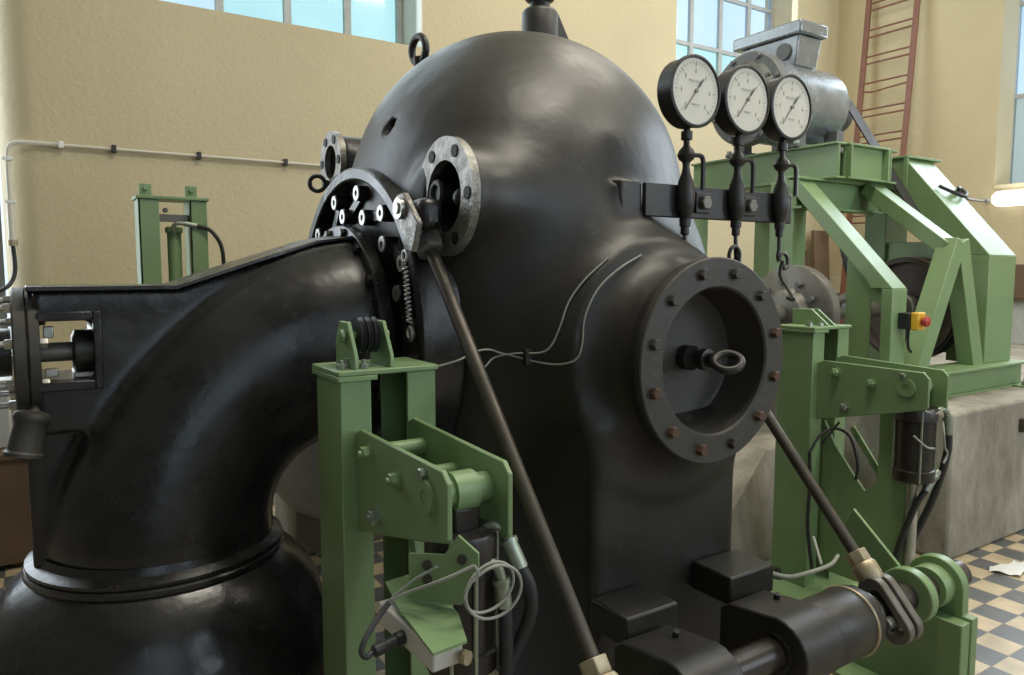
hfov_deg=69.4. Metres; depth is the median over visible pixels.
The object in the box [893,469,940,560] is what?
hose
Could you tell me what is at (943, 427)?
cable
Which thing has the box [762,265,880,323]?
coupling
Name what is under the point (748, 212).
washer
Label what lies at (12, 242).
conduit
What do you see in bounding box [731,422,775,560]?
concrete block
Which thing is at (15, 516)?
wooden chest
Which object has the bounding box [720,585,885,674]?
housing
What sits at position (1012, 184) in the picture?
trim
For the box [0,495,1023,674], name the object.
floor
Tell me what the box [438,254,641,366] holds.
wire
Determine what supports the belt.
hanging from the motor
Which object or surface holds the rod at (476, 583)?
attached to the hydraulic cylinder at (466, 522)
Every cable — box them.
[773,536,839,578]
[806,422,858,569]
[913,435,934,449]
[923,409,942,413]
[938,185,986,201]
[942,422,948,463]
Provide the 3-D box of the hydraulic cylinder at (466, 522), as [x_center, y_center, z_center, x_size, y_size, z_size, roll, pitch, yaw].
[-0.120,0.759,1.775,0.176,0.897,0.176,-3,6,-33]
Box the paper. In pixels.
[989,560,1023,574]
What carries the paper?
on the floor
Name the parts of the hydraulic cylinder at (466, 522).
tie rod, tie rod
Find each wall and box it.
[0,0,839,410]
[830,0,1023,275]
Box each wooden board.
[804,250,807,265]
[811,230,829,280]
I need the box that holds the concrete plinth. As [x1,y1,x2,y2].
[771,344,1023,558]
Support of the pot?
attached to the tube
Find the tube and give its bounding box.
[24,226,394,592]
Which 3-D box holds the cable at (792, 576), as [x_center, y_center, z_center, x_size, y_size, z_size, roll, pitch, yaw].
[1.134,0.887,2.947,0.134,0.155,0.692,5,7,42]
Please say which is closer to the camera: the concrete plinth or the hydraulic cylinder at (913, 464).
the hydraulic cylinder at (913, 464)
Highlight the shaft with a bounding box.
[730,560,971,674]
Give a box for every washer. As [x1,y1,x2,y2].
[695,192,710,213]
[743,196,755,215]
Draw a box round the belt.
[840,98,954,356]
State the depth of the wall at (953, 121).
8.55 m
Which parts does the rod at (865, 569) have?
rod, clevis plate, clevis plate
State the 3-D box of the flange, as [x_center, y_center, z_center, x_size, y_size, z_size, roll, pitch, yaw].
[-1.829,0.062,2.130,0.836,0.404,0.404,-3,6,-33]
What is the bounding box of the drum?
[275,442,382,553]
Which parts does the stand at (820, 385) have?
post, shim plate, foot plate, guide plate, plate, guide plate, post, web plate, bracket plate, bracket plate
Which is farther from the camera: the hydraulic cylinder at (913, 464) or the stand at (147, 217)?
the stand at (147, 217)
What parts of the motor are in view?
box lid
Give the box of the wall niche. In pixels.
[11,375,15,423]
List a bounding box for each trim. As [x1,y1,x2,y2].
[402,0,421,46]
[773,0,798,26]
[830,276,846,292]
[994,0,1019,184]
[994,183,1023,188]
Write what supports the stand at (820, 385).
on the floor
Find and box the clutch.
[837,293,845,303]
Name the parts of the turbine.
vane lever, vane lever, vane lever, vane lever, vane lever, vane stem, vane lever, crank plate, vane stem, port knob, rail seat, seat, gauge rail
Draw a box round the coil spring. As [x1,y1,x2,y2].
[401,249,413,339]
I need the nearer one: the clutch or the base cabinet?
the clutch
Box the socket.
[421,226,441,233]
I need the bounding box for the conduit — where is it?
[0,140,319,292]
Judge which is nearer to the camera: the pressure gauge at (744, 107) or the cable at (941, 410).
the pressure gauge at (744, 107)
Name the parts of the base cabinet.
door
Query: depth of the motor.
5.03 m
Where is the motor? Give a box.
[712,19,852,157]
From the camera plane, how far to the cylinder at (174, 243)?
4.03 m
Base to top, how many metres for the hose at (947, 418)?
0.945 m
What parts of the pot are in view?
spout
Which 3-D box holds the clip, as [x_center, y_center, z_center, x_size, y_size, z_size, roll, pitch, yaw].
[0.049,0.064,2.410,0.024,0.056,0.022,-3,6,-33]
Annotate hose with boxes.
[197,224,225,263]
[483,520,537,672]
[485,558,513,674]
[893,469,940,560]
[916,407,952,541]
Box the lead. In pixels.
[388,564,473,601]
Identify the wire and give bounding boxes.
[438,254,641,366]
[485,257,608,367]
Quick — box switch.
[358,598,472,671]
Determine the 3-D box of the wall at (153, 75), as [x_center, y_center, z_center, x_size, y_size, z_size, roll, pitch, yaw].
[0.420,-2.393,7.539,9.379,6.600,0.500,-3,6,-33]
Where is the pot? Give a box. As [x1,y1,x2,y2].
[2,405,51,459]
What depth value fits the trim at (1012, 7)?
8.12 m
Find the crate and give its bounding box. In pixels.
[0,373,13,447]
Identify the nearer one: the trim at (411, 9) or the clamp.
the clamp
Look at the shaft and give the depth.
2.21 m
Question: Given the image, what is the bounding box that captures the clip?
[523,348,531,365]
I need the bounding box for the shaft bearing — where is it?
[41,326,93,377]
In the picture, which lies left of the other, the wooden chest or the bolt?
the wooden chest
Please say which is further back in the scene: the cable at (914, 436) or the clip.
the cable at (914, 436)
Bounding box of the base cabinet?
[1011,264,1023,344]
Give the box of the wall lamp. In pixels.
[991,189,1023,206]
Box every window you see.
[0,207,7,328]
[214,0,402,43]
[676,0,773,75]
[1009,0,1023,183]
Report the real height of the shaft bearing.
0.163 m
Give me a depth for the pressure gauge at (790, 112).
2.85 m
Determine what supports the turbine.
on the floor
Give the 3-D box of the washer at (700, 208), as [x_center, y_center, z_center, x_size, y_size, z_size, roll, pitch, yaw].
[0.689,-0.486,2.677,0.074,0.073,0.010,-3,6,-33]
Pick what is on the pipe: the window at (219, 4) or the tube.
the tube
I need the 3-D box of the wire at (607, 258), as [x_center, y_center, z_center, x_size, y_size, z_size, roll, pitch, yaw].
[0.094,-0.062,2.388,0.436,0.394,0.063,0,5,2]
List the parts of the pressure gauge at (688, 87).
stem, cock handle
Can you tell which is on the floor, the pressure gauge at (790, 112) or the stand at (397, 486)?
the stand at (397, 486)
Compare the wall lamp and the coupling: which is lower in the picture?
the coupling
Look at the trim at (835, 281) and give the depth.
9.74 m
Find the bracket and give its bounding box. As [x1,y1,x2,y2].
[832,508,977,674]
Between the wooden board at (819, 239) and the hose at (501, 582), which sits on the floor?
the wooden board at (819, 239)
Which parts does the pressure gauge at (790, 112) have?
stem, cock handle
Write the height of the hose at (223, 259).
0.276 m
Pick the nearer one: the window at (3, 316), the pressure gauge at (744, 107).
the pressure gauge at (744, 107)
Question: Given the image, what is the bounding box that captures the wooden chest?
[0,448,31,566]
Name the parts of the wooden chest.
chest lid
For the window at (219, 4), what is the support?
in the wall at (153, 75)
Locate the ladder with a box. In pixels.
[839,0,920,323]
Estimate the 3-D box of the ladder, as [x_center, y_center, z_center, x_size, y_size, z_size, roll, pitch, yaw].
[4.457,-2.437,8.958,0.435,4.772,0.675,-3,6,-33]
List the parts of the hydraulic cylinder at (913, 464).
tie rod, piston rod, tie rod, tie rod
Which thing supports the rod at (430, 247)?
attached to the turbine
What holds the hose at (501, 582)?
attached to the hydraulic cylinder at (466, 522)
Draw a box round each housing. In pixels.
[614,625,742,674]
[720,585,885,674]
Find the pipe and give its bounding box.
[0,527,323,674]
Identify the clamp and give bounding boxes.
[1019,418,1023,431]
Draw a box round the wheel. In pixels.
[870,257,952,351]
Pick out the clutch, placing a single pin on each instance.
(842, 297)
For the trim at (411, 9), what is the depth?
6.56 m
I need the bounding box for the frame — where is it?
[691,141,1023,397]
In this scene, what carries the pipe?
on the floor
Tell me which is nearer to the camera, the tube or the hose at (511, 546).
the hose at (511, 546)
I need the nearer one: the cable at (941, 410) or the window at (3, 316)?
the cable at (941, 410)
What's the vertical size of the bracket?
0.679 m
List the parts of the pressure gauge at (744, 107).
stem, cock handle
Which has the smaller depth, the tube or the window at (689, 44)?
the tube
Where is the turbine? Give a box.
[307,0,791,674]
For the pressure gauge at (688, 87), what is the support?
attached to the turbine
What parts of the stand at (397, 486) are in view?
shim plate, post, plate, bracket plate, post, shelf plate, switch bracket, bracket plate, bracket plate, cable coil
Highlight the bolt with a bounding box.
[773,567,782,579]
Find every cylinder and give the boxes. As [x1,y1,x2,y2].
[165,221,197,280]
[424,468,498,674]
[891,382,938,565]
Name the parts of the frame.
post, post, motor rail, post, motor rail, plate, post, post, gusset plate, cap plate, post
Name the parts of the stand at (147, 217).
post, plate, post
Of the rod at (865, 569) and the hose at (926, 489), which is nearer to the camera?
the rod at (865, 569)
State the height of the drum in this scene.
0.980 m
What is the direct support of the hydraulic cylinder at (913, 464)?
hanging from the stand at (820, 385)
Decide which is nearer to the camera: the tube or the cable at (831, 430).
the tube
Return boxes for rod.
[417,226,617,674]
[473,578,478,674]
[764,410,923,645]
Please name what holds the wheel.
attached to the coupling
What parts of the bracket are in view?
foot plate, stay plate, lug plate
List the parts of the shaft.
lever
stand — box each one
[131,183,208,283]
[312,316,522,674]
[766,308,948,599]
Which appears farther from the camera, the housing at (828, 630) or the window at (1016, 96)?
the window at (1016, 96)
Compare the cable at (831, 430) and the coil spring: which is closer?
the coil spring
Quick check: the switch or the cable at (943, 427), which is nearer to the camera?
the switch
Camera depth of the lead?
1.61 m
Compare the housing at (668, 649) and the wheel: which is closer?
the housing at (668, 649)
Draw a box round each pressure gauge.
[657,54,720,241]
[714,64,769,261]
[761,74,811,301]

